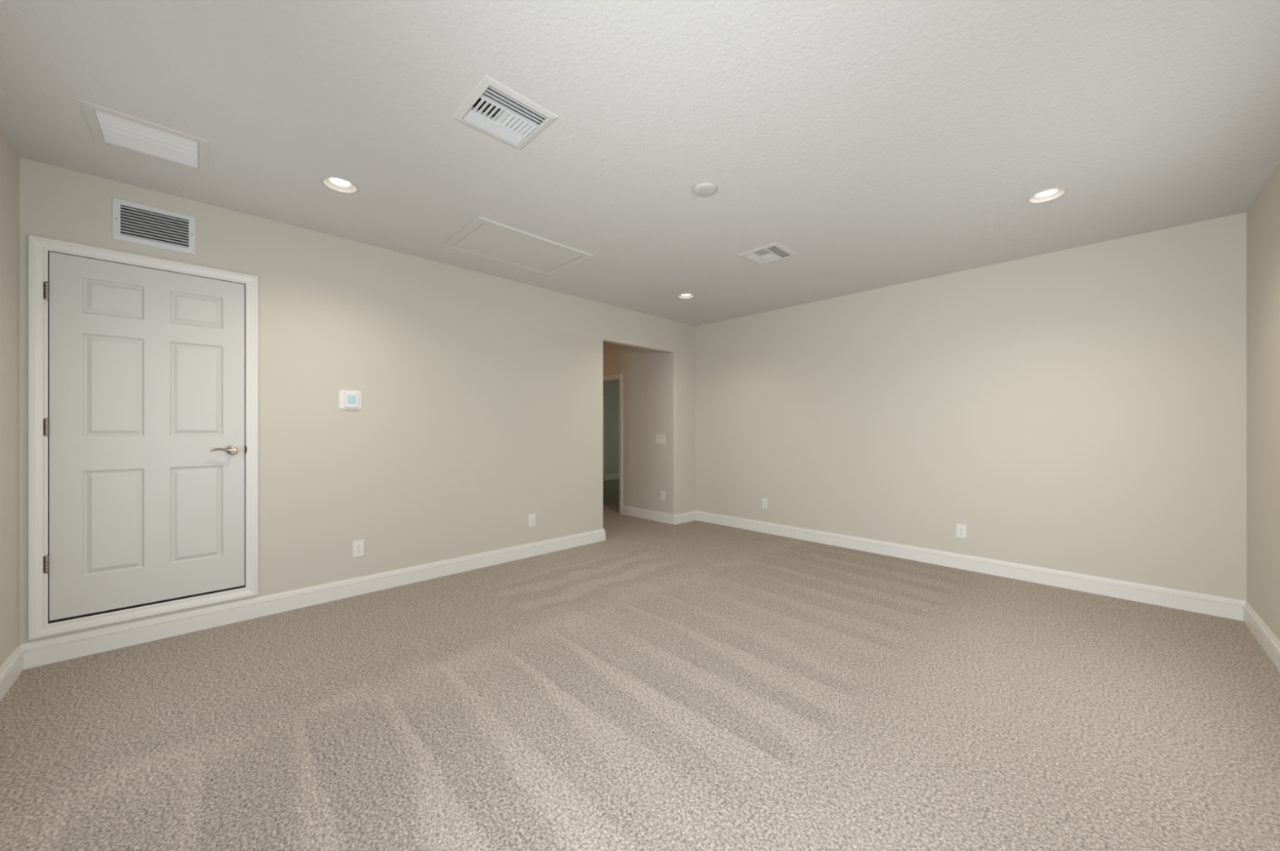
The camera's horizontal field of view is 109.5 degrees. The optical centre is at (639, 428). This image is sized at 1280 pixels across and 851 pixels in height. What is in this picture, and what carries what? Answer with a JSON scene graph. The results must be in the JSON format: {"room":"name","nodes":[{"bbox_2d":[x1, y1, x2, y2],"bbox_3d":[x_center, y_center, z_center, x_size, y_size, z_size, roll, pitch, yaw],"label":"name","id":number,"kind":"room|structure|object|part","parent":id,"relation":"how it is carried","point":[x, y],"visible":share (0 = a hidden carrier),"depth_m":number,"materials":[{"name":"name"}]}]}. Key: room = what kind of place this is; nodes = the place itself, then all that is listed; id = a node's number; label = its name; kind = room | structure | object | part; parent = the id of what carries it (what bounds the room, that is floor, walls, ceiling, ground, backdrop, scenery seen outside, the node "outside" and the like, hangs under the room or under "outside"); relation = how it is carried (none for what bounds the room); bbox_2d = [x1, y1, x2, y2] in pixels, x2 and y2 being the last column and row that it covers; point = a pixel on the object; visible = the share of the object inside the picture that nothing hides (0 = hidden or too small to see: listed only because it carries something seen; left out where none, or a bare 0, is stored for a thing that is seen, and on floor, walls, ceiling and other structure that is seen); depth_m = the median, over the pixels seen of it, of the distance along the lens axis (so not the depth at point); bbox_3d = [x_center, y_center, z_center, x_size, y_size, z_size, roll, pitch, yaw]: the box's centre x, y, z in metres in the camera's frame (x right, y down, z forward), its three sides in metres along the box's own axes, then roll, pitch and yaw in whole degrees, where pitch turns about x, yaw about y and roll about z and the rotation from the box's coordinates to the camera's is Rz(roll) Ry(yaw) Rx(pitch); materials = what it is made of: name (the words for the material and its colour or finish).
{"room":"empty bonus room","nodes":[
{"label":"empty bonus room","id":0,"kind":"room"},
{"bbox_2d":[0,128,19,666],"bbox_3d":[-1.726,-0.144,0.688,0.120,2.863,4.714,0,0,-44],"label":"wall","id":1,"kind":"structure","parent":0,"point":[9,158],"depth_m":2.28,"materials":[{"name":"beige paint"}]},
{"bbox_2d":[0,644,23,700],"bbox_3d":[-1.677,1.220,0.736,0.016,0.135,4.714,0,0,-44],"label":"baseboard","id":2,"kind":"structure","parent":1,"relation":"attached to","point":[12,667],"depth_m":2.27,"materials":[{"name":"white paint"}]},
{"bbox_2d":[19,157,695,644],"bbox_3d":[-1.318,-0.144,4.468,5.971,2.863,0.140,0,0,-44],"label":"wall","id":3,"kind":"structure","parent":0,"point":[481,412],"depth_m":3.68,"materials":[{"name":"beige paint"}]},
{"bbox_2d":[27,234,257,639],"bbox_3d":[-2.987,0.044,2.796,0.948,2.181,0.172,0,0,-44],"label":"door","id":4,"kind":"structure","parent":3,"relation":"in","point":[145,425],"depth_m":2.71,"materials":[{"name":"white paint"}]},
{"bbox_3d":[-2.720,0.137,2.947,0.120,0.027,0.014,0,0,-41],"label":"lever","id":5,"kind":"part","parent":4,"relation":"part of","materials":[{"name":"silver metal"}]},
{"bbox_3d":[-2.702,0.138,2.997,0.069,0.069,0.049,0,0,-44],"label":"lever handle","id":6,"kind":"part","parent":4,"relation":"part of","materials":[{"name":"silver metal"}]},
{"bbox_2d":[111,197,195,254],"bbox_3d":[-2.967,-1.235,2.769,0.350,0.242,0.019,0,0,-44],"label":"air vent","id":7,"kind":"object","parent":3,"relation":"in","point":[131,222],"visible":1,"depth_m":2.76,"materials":[{"name":"white metal"}]},
{"bbox_2d":[21,528,605,669],"bbox_3d":[-1.862,1.220,3.830,4.062,0.135,0.016,0,0,-44],"label":"baseboard","id":8,"kind":"structure","parent":3,"relation":"attached to","point":[47,651],"depth_m":3.10,"materials":[{"name":"white paint"}]},
{"bbox_2d":[338,389,361,408],"bbox_3d":[-2.224,-0.225,3.473,0.151,0.145,0.025,0,0,-44],"label":"thermostat","id":9,"kind":"object","parent":3,"relation":"attached to","point":[348,399],"visible":1,"depth_m":3.46,"materials":[{"name":"white plastic"}]},
{"bbox_2d":[352,539,364,557],"bbox_3d":[-2.191,0.929,3.516,0.077,0.125,0.008,0,0,-44],"label":"wall outlet","id":10,"kind":"object","parent":3,"relation":"attached to","point":[357,545],"visible":1,"depth_m":3.51,"materials":[{"name":"white plastic"}]},
{"bbox_2d":[528,513,535,526],"bbox_3d":[-1.094,0.923,4.581,0.077,0.125,0.008,0,0,-44],"label":"wall outlet","id":11,"kind":"object","parent":3,"relation":"attached to","point":[531,517],"visible":1,"depth_m":4.58,"materials":[{"name":"white plastic"}]},
{"bbox_2d":[674,510,695,524],"bbox_3d":[0.625,1.220,6.246,0.465,0.135,0.016,0,0,-44],"label":"baseboard","id":12,"kind":"structure","parent":3,"relation":"attached to","point":[689,516],"depth_m":6.23,"materials":[{"name":"white paint"}]},
{"bbox_2d":[603,380,619,475],"bbox_3d":[-1.198,-0.144,11.149,4.649,2.863,0.120,0,0,-44],"label":"wall","id":13,"kind":"structure","parent":0,"point":[611,388],"depth_m":11.53,"materials":[{"name":"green paint"}]},
{"bbox_2d":[603,395,604,479],"bbox_3d":[-1.215,0.225,11.037,0.929,2.124,0.018,0,0,-44],"label":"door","id":14,"kind":"structure","parent":13,"relation":"in","point":[603,396],"depth_m":11.34,"materials":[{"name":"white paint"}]},
{"bbox_2d":[604,473,619,479],"bbox_3d":[-0.227,1.220,11.997,1.835,0.135,0.016,0,0,-44],"label":"baseboard","id":15,"kind":"structure","parent":13,"relation":"attached to","point":[615,476],"depth_m":11.52,"materials":[{"name":"white paint"}]},
{"bbox_2d":[603,342,667,512],"bbox_3d":[-0.579,-0.144,7.262,0.120,2.863,2.880,0,0,-44],"label":"wall","id":16,"kind":"structure","parent":0,"point":[644,371],"depth_m":6.54,"materials":[{"name":"beige paint"}]},
{"bbox_2d":[603,373,622,514],"bbox_3d":[-0.536,0.224,7.204,0.138,2.126,0.889,0,0,-44],"label":"door frame","id":17,"kind":"structure","parent":16,"relation":"in","point":[617,376],"depth_m":6.86,"materials":[{"name":"white paint"}]},
{"bbox_2d":[622,505,674,524],"bbox_3d":[0.101,1.220,6.463,0.016,0.135,1.058,0,0,-44],"label":"baseboard","id":18,"kind":"structure","parent":16,"relation":"attached to","point":[658,516],"depth_m":6.43,"materials":[{"name":"white paint"}]},
{"bbox_2d":[655,434,665,443],"bbox_3d":[0.282,0.141,6.282,0.010,0.125,0.172,0,0,-44],"label":"light switch","id":19,"kind":"object","parent":16,"relation":"attached to","point":[660,438],"visible":1,"depth_m":6.28,"materials":[{"name":"white plastic"}]},
{"bbox_2d":[660,490,664,500],"bbox_3d":[0.312,0.919,6.252,0.008,0.125,0.077,0,0,-44],"label":"wall outlet","id":20,"kind":"object","parent":16,"relation":"attached to","point":[662,492],"visible":1,"depth_m":6.25,"materials":[{"name":"white plastic"}]},
{"bbox_2d":[0,478,1279,850],"bbox_3d":[0.130,1.337,5.905,10.051,0.100,9.854,0,0,-44],"label":"floor","id":21,"kind":"structure","parent":0,"point":[695,685],"depth_m":2.04,"materials":[{"name":"carpet"}]},
{"bbox_2d":[0,0,1279,326],"bbox_3d":[0.373,-1.636,2.727,5.971,0.360,4.954,0,0,-44],"label":"ceiling","id":22,"kind":"structure","parent":0,"point":[880,144],"depth_m":2.11,"materials":[{"name":"white paint"}]},
{"bbox_2d":[78,99,208,173],"bbox_3d":[-2.470,-1.522,2.285,0.418,0.148,0.403,0,0,-44],"label":"ceiling vent","id":23,"kind":"object","parent":22,"relation":"in","point":[107,126],"visible":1,"depth_m":2.27,"materials":[{"name":"white plastic"}]},
{"bbox_2d":[320,175,359,194],"bbox_3d":[-1.789,-1.478,2.697,0.197,0.055,0.197,0,0,-44],"label":"recessed light","id":24,"kind":"object","parent":22,"relation":"in","point":[340,184],"visible":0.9,"depth_m":2.71,"materials":[{"name":"grey"}]},
{"bbox_2d":[451,74,559,150],"bbox_3d":[-0.630,-1.516,2.110,0.360,0.139,0.360,0,0,-44],"label":"ceiling vent","id":25,"kind":"object","parent":22,"relation":"in","point":[492,108],"visible":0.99,"depth_m":2.10,"materials":[{"name":"white plastic"}]},
{"bbox_2d":[442,216,593,275],"bbox_3d":[-0.973,-1.473,3.667,0.990,0.066,0.654,0,0,-44],"label":"attic hatch","id":26,"kind":"object","parent":22,"relation":"attached to","point":[482,237],"visible":0.91,"depth_m":3.61,"materials":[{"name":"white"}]},
{"bbox_3d":[-0.974,-1.456,3.663,0.853,0.020,0.518,0,0,-44],"label":"panel","id":27,"kind":"part","parent":26,"relation":"part of","materials":[{"name":"white paint"}]},
{"bbox_2d":[676,293,695,298],"bbox_3d":[0.504,-1.478,4.943,0.197,0.055,0.197,0,0,-44],"label":"recessed light","id":28,"kind":"object","parent":22,"relation":"in","point":[684,295],"visible":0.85,"depth_m":4.97,"materials":[{"name":"beige"}]},
{"bbox_2d":[693,182,715,195],"bbox_3d":[0.393,-1.447,2.735,0.134,0.019,0.134,0,0,-44],"label":"smoke detector","id":29,"kind":"object","parent":22,"relation":"attached to","point":[703,188],"visible":1,"depth_m":2.72,"materials":[{"name":"grey plastic"}]},
{"bbox_2d":[737,242,798,266],"bbox_3d":[1.067,-1.516,3.775,0.360,0.139,0.360,0,0,-44],"label":"ceiling vent","id":30,"kind":"object","parent":22,"relation":"in","point":[775,251],"visible":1,"depth_m":3.77,"materials":[{"name":"white metal"}]},
{"bbox_2d":[1026,186,1068,204],"bbox_3d":[2.536,-1.478,2.820,0.197,0.055,0.197,0,0,-44],"label":"recessed light","id":31,"kind":"object","parent":22,"relation":"in","point":[1050,194],"visible":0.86,"depth_m":2.84,"materials":[{"name":"beige"}]},
{"bbox_2d":[695,212,1246,600],"bbox_3d":[2.514,-0.144,4.722,0.120,2.863,4.834,0,0,-44],"label":"wall","id":32,"kind":"structure","parent":0,"point":[1082,410],"depth_m":3.89,"materials":[{"name":"beige paint"}]},
{"bbox_2d":[761,497,767,508],"bbox_3d":[1.550,0.925,5.622,0.008,0.125,0.077,0,0,-44],"label":"wall outlet","id":33,"kind":"object","parent":32,"relation":"attached to","point":[764,501],"visible":1,"depth_m":5.62,"materials":[{"name":"white plastic"}]},
{"bbox_2d":[955,523,966,537],"bbox_3d":[2.962,0.941,4.168,0.008,0.125,0.077,0,0,-44],"label":"wall outlet","id":34,"kind":"object","parent":32,"relation":"attached to","point":[961,529],"visible":1,"depth_m":4.17,"materials":[{"name":"white plastic"}]},
{"bbox_2d":[695,510,1245,620],"bbox_3d":[2.423,1.220,4.717,0.016,0.135,4.714,0,0,-44],"label":"baseboard","id":35,"kind":"structure","parent":32,"relation":"attached to","point":[1223,606],"depth_m":3.87,"materials":[{"name":"white paint"}]},
{"bbox_2d":[1246,161,1279,640],"bbox_3d":[2.014,-0.144,0.951,5.851,2.863,0.120,0,0,-44],"label":"wall","id":36,"kind":"structure","parent":0,"point":[1263,216],"depth_m":2.70,"materials":[{"name":"beige paint"}]},
{"bbox_2d":[1243,600,1279,671],"bbox_3d":[2.010,1.220,1.041,5.731,0.135,0.016,0,0,-44],"label":"baseboard","id":37,"kind":"structure","parent":36,"relation":"attached to","point":[1268,640],"depth_m":2.66,"materials":[{"name":"white paint"}]}
]}

